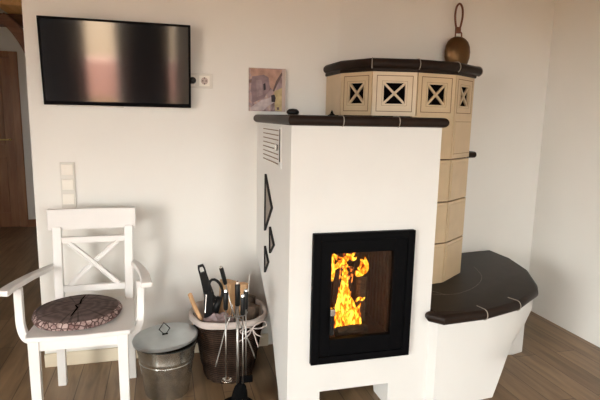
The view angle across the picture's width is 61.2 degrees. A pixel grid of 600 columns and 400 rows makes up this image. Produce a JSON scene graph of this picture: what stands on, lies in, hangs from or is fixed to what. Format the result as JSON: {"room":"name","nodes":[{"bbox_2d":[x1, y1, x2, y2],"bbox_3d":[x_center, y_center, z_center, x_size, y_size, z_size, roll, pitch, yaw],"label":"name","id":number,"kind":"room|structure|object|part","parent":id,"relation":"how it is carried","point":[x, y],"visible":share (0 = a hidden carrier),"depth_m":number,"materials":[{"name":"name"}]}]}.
{"room":"traditional dwelling","nodes":[
{"label":"traditional dwelling","id":0,"kind":"room"},
{"bbox_2d":[0,8,35,218],"bbox_3d":[-1.789,-1.075,6.451,5.330,2.750,0.100,-1,10,-15],"label":"wall","id":1,"kind":"structure","parent":0,"point":[8,42],"depth_m":6.00,"materials":[{"name":"paint"}]},
{"bbox_2d":[0,51,28,226],"bbox_3d":[-3.758,-0.690,5.950,0.930,2.075,0.159,-1,10,-15],"label":"door","id":2,"kind":"structure","parent":1,"relation":"in","point":[13,193],"depth_m":6.03,"materials":[{"name":"brown wood"}]},
{"bbox_2d":[28,219,35,226],"bbox_3d":[-1.289,0.234,6.749,4.210,0.090,0.016,-1,10,-15],"label":"baseboard","id":3,"kind":"structure","parent":1,"relation":"attached to","point":[32,222],"depth_m":6.21,"materials":[{"name":"brown wood"}]},
{"bbox_2d":[21,0,554,353],"bbox_3d":[0.172,-0.489,3.138,3.302,2.750,0.245,-2,10,-18],"label":"wall","id":4,"kind":"structure","parent":0,"point":[189,175],"depth_m":2.90,"materials":[{"name":"paint"}]},
{"bbox_2d":[59,162,76,207],"bbox_3d":[-1.229,-0.079,2.690,0.072,0.241,0.013,-1,10,-15],"label":"light switch","id":5,"kind":"object","parent":4,"relation":"attached to","point":[67,169],"visible":0.71,"depth_m":2.68,"materials":[{"name":"white plastic"}]},
{"bbox_2d":[36,15,190,107],"bbox_3d":[-0.936,-0.695,2.616,0.727,0.428,0.105,-1,10,-15],"label":"television","id":6,"kind":"object","parent":4,"relation":"attached to","point":[85,62],"visible":1,"depth_m":2.58,"materials":[{"name":"black plastic"},{"name":"glass"}]},
{"bbox_2d":[44,333,267,367],"bbox_3d":[-0.804,0.875,2.968,1.258,0.076,0.016,-1,10,-15],"label":"baseboard","id":7,"kind":"structure","parent":4,"relation":"attached to","point":[105,354],"depth_m":2.86,"materials":[{"name":"beige wood"}]},
{"bbox_2d":[191,73,212,88],"bbox_3d":[-0.563,-0.652,2.774,0.167,0.080,0.013,-1,10,-15],"label":"wall socket","id":8,"kind":"object","parent":4,"relation":"attached to","point":[203,80],"visible":0.65,"depth_m":2.78,"materials":[{"name":"white plastic"}]},
{"bbox_2d":[191,77,195,83],"bbox_3d":[-0.603,-0.647,2.738,0.084,0.038,0.036,-1,10,-15],"label":"plug","id":9,"kind":"object","parent":8,"relation":"attached to","point":[193,80],"visible":0.72,"depth_m":2.73,"materials":[{"name":"black plastic"}]},
{"bbox_2d":[249,68,285,111],"bbox_3d":[-0.186,-0.623,2.874,0.207,0.239,0.026,-1,10,-15],"label":"painting","id":10,"kind":"object","parent":4,"relation":"attached to","point":[267,86],"visible":1,"depth_m":2.86,"materials":[{"name":"fabric"}]},
{"bbox_2d":[444,3,469,63],"bbox_3d":[0.994,-1.034,3.178,0.176,0.392,0.088,-1,10,-15],"label":"bell","id":11,"kind":"object","parent":4,"relation":"hanging from","point":[457,49],"visible":0.92,"depth_m":3.16,"materials":[{"name":"brown metal"}]},
{"bbox_2d":[0,227,599,399],"bbox_3d":[-0.636,1.072,2.336,5.530,0.100,9.230,-1,10,-15],"label":"floor","id":12,"kind":"structure","parent":0,"point":[553,363],"depth_m":2.84,"materials":[{"name":"brown wood"}]},
{"bbox_2d":[0,207,151,399],"bbox_3d":[-1.025,0.534,2.412,0.635,0.921,0.511,-1,10,-15],"label":"armchair","id":13,"kind":"object","parent":12,"relation":"on","point":[121,330],"visible":0.94,"depth_m":2.51,"materials":[{"name":"white paint"}]},
{"bbox_3d":[-1.251,0.359,2.345,0.052,0.036,0.418,2,9,2],"label":"armrest","id":14,"kind":"part","parent":13,"relation":"part of","materials":[{"name":"white paint"}]},
{"bbox_3d":[-1.142,0.814,2.202,0.044,0.432,0.036,-1,10,-15],"label":"leg","id":15,"kind":"part","parent":13,"relation":"part of","materials":[{"name":"white paint"}]},
{"bbox_3d":[-1.207,0.341,2.542,0.045,0.413,0.080,-1,10,-15],"label":"post","id":16,"kind":"part","parent":13,"relation":"part of","materials":[{"name":"white paint"}]},
{"bbox_3d":[-1.221,0.746,2.594,0.048,0.436,0.054,-1,10,-15],"label":"leg","id":17,"kind":"part","parent":13,"relation":"part of","materials":[{"name":"white paint"}]},
{"bbox_2d":[31,294,122,330],"bbox_3d":[-1.041,0.519,2.379,0.392,0.048,0.392,-1,10,-15],"label":"seat cushion","id":18,"kind":"object","parent":13,"relation":"on","point":[85,311],"visible":1,"depth_m":2.31,"materials":[{"name":"brown fabric"}]},
{"bbox_3d":[-1.006,0.554,2.393,0.446,0.022,0.458,-1,10,-15],"label":"seat","id":19,"kind":"part","parent":13,"relation":"part of","materials":[{"name":"white paint"}]},
{"bbox_3d":[-1.053,0.093,2.577,0.418,0.106,0.040,-1,10,-15],"label":"rail","id":20,"kind":"part","parent":13,"relation":"part of","materials":[{"name":"white paint"}]},
{"bbox_3d":[-1.050,0.197,2.570,0.315,0.032,0.020,-1,10,-15],"label":"rail","id":21,"kind":"part","parent":13,"relation":"part of","materials":[{"name":"white paint"}]},
{"bbox_3d":[-1.047,0.443,2.581,0.302,0.034,0.020,-1,10,-15],"label":"rail","id":22,"kind":"part","parent":13,"relation":"part of","materials":[{"name":"white paint"}]},
{"bbox_3d":[-0.794,0.806,2.295,0.046,0.432,0.036,-1,10,-15],"label":"leg","id":23,"kind":"part","parent":13,"relation":"part of","materials":[{"name":"white paint"}]},
{"bbox_3d":[-0.886,0.333,2.628,0.047,0.414,0.080,-1,10,-15],"label":"post","id":24,"kind":"part","parent":13,"relation":"part of","materials":[{"name":"white paint"}]},
{"bbox_3d":[-0.893,0.738,2.682,0.042,0.436,0.054,-1,10,-15],"label":"leg","id":25,"kind":"part","parent":13,"relation":"part of","materials":[{"name":"white paint"}]},
{"bbox_3d":[-0.778,0.349,2.472,0.056,0.037,0.409,-3,10,-25],"label":"armrest","id":26,"kind":"part","parent":13,"relation":"part of","materials":[{"name":"white paint"}]},
{"bbox_2d":[132,322,197,399],"bbox_3d":[-0.681,0.791,2.574,0.323,0.375,0.324,-1,10,-15],"label":"metal bin","id":27,"kind":"object","parent":12,"relation":"on","point":[165,351],"visible":1,"depth_m":2.48,"materials":[{"name":"metal"}]},
{"bbox_3d":[-0.679,0.682,2.556,0.324,0.031,0.324,-6,10,-14],"label":"lid","id":28,"kind":"part","parent":27,"relation":"part of","materials":[{"name":"grey metal"}]},
{"bbox_2d":[188,293,266,383],"bbox_3d":[-0.398,0.713,2.759,0.432,0.479,0.419,-1,10,-15],"label":"wicker basket","id":29,"kind":"object","parent":12,"relation":"on","point":[209,341],"depth_m":2.63,"materials":[{"name":"wicker"}]},
{"bbox_3d":[-0.536,0.588,2.649,0.110,0.202,0.036,4,10,16],"label":"wooden handle","id":30,"kind":"part","parent":29,"relation":"part of","materials":[{"name":"brown wood"}]},
{"bbox_2d":[198,264,223,317],"bbox_3d":[-0.465,0.547,2.657,0.133,0.438,0.042,-1,10,-15],"label":"fire lighter","id":31,"kind":"object","parent":29,"relation":"in","point":[209,297],"visible":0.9,"depth_m":2.64,"materials":[{"name":"black plastic"}]},
{"bbox_2d":[202,312,234,332],"bbox_3d":[-0.431,0.651,2.663,0.185,0.135,0.158,-1,10,-15],"label":"crumpled paper","id":32,"kind":"object","parent":29,"relation":"in","point":[215,317],"visible":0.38,"depth_m":2.63,"materials":[{"name":"grey paper"}]},
{"bbox_2d":[219,266,235,321],"bbox_3d":[-0.368,0.540,2.667,0.115,0.414,0.023,-3,10,-23],"label":"poker","id":33,"kind":"object","parent":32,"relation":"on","point":[223,276],"visible":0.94,"depth_m":2.62,"materials":[{"name":"black metal"}]},
{"bbox_2d":[219,279,235,316],"bbox_3d":[-0.404,0.645,2.790,0.110,0.411,0.104,-1,10,-15],"label":"log","id":34,"kind":"object","parent":29,"relation":"in","point":[230,284],"visible":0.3,"depth_m":2.76,"materials":[{"name":"brown wood"}]},
{"bbox_2d":[239,282,247,320],"bbox_3d":[-0.331,0.652,2.827,0.065,0.387,0.106,6,10,25],"label":"log","id":35,"kind":"object","parent":29,"relation":"in","point":[243,285],"visible":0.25,"depth_m":2.79,"materials":[{"name":"brown wood"}]},
{"bbox_2d":[244,302,259,320],"bbox_3d":[-0.286,0.712,2.747,0.131,0.305,0.088,-8,13,-44],"label":"log","id":36,"kind":"object","parent":29,"relation":"in","point":[253,309],"visible":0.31,"depth_m":2.71,"materials":[{"name":"brown wood"}]},
{"bbox_2d":[248,294,255,302],"bbox_3d":[-0.303,0.689,2.858,0.072,0.309,0.113,7,11,31],"label":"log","id":37,"kind":"object","parent":29,"relation":"in","point":[251,298],"visible":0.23,"depth_m":2.83,"materials":[{"name":"brown wood"}]},
{"bbox_2d":[224,280,251,399],"bbox_3d":[-0.298,0.691,2.421,0.170,0.637,0.170,-1,10,-15],"label":"stand","id":38,"kind":"object","parent":12,"relation":"on","point":[237,285],"visible":0.92,"depth_m":2.40,"materials":[{"name":"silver metal"}]},
{"bbox_2d":[221,289,231,383],"bbox_3d":[-0.346,0.645,2.389,0.055,0.464,0.055,-1,10,-15],"label":"poker","id":39,"kind":"object","parent":38,"relation":"hanging from","point":[226,379],"visible":1,"depth_m":2.39,"materials":[{"name":"silver metal"}]},
{"bbox_2d":[215,305,255,366],"bbox_3d":[-0.314,0.655,2.468,0.202,0.314,0.007,-1,10,-15],"label":"tongs","id":40,"kind":"object","parent":38,"relation":"hanging from","point":[232,305],"visible":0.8,"depth_m":2.46,"materials":[{"name":"metal"}]},
{"bbox_3d":[-0.371,0.682,2.457,0.084,0.262,0.006,-1,10,-15],"label":"leg","id":41,"kind":"part","parent":40,"relation":"part of","materials":[{"name":"metal"}]},
{"bbox_3d":[-0.272,0.669,2.482,0.114,0.243,0.006,-1,10,-15],"label":"leg","id":42,"kind":"part","parent":40,"relation":"part of","materials":[{"name":"metal"}]},
{"bbox_2d":[231,294,247,399],"bbox_3d":[-0.288,0.718,2.365,0.100,0.582,0.060,-1,10,-15],"label":"brush","id":43,"kind":"object","parent":38,"relation":"hanging from","point":[239,392],"visible":1,"depth_m":2.38,"materials":[{"name":"black plastic"}]},
{"bbox_2d":[240,289,252,382],"bbox_3d":[-0.261,0.657,2.449,0.064,0.473,0.028,-1,10,-15],"label":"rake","id":44,"kind":"object","parent":38,"relation":"hanging from","point":[247,378],"visible":0.86,"depth_m":2.46,"materials":[{"name":"silver metal"}]},
{"bbox_3d":[-0.263,0.874,2.475,0.064,0.036,0.008,-1,10,-15],"label":"rake blade","id":45,"kind":"part","parent":44,"relation":"part of","materials":[{"name":"black metal"}]},
{"bbox_2d":[253,57,537,399],"bbox_3d":[0.663,0.102,2.844,1.743,1.701,1.050,-1,10,-15],"label":"stove","id":46,"kind":"object","parent":12,"relation":"on","point":[382,179],"visible":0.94,"depth_m":2.42,"materials":[{"name":"paint"}]},
{"bbox_3d":[-0.110,-0.244,2.360,0.016,0.028,0.028,-1,10,-15],"label":"slider knob","id":47,"kind":"part","parent":46,"relation":"part of","materials":[{"name":"silver metal"}]},
{"bbox_2d":[286,109,298,114],"bbox_3d":[-0.035,-0.425,2.439,0.062,0.030,0.050,-1,10,-15],"label":"pebble","id":48,"kind":"object","parent":46,"relation":"on","point":[289,111],"visible":1,"depth_m":2.42,"materials":[{"name":"black stone"}]},
{"bbox_3d":[0.143,0.562,2.277,0.018,0.095,0.016,-1,10,-15],"label":"door handle","id":49,"kind":"part","parent":46,"relation":"part of","materials":[{"name":"black plastic"}]},
{"bbox_2d":[336,265,353,323],"bbox_3d":[0.221,0.476,2.564,0.099,0.293,0.070,-5,11,-32],"label":"log","id":50,"kind":"object","parent":46,"relation":"in","point":[350,269],"visible":0.38,"depth_m":2.54,"materials":[{"name":"brown"}]},
{"bbox_2d":[331,253,368,327],"bbox_3d":[0.229,0.441,2.487,0.209,0.401,0.089,-1,10,-15],"label":"flames","id":51,"kind":"object","parent":46,"relation":"in","point":[345,313],"visible":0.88,"depth_m":2.48},
{"bbox_2d":[334,324,368,336],"bbox_3d":[0.251,0.642,2.484,0.161,0.063,0.056,-2,10,-19],"label":"log","id":52,"kind":"object","parent":46,"relation":"in","point":[353,329],"visible":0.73,"depth_m":2.46,"materials":[{"name":"brown wood"}]},
{"bbox_2d":[355,275,366,321],"bbox_3d":[0.310,0.503,2.600,0.059,0.232,0.079,4,10,17],"label":"log","id":53,"kind":"object","parent":46,"relation":"in","point":[361,281],"visible":0.75,"depth_m":2.57,"materials":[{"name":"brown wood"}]},
{"bbox_3d":[0.289,0.446,2.338,0.491,0.615,0.029,-1,10,-15],"label":"insert frame","id":54,"kind":"part","parent":46,"relation":"part of","materials":[{"name":"black metal"}]},
{"bbox_3d":[0.287,0.445,2.345,0.419,0.543,0.028,-1,10,-15],"label":"door panel","id":55,"kind":"part","parent":46,"relation":"part of","materials":[{"name":"black metal"}]},
{"bbox_2d":[529,0,599,346],"bbox_3d":[2.014,-0.396,2.806,0.100,2.750,9.030,-1,10,-15],"label":"wall","id":56,"kind":"structure","parent":0,"point":[564,267],"depth_m":3.39,"materials":[{"name":"paint"}]},
{"bbox_3d":[-3.239,-0.271,1.400,0.120,2.750,9.030,-1,10,-15],"label":"wall","id":57,"kind":"structure","parent":0,"visible":0},
{"bbox_2d":[0,13,22,27],"bbox_3d":[-3.119,-1.639,4.544,1.800,0.100,0.160,-1,10,-15],"label":"ceiling beam","id":58,"kind":"structure","parent":57,"relation":"attached to","point":[18,18],"depth_m":4.61,"materials":[{"name":"brown wood"}]},
{"bbox_2d":[0,0,21,13],"bbox_3d":[-2.529,-1.758,4.553,0.210,0.154,0.750,-1,10,-15],"label":"rafter","id":59,"kind":"object","parent":58,"relation":"on","point":[9,6],"visible":0.41,"depth_m":4.28,"materials":[{"name":"brown wood"}]},
{"bbox_2d":[0,13,24,52],"bbox_3d":[-2.533,-1.429,4.603,0.328,0.485,0.133,-1,10,-15],"label":"brace","id":60,"kind":"object","parent":58,"relation":"attached to","point":[7,21],"visible":0.56,"depth_m":4.52,"materials":[{"name":"brown wood"}]}
]}

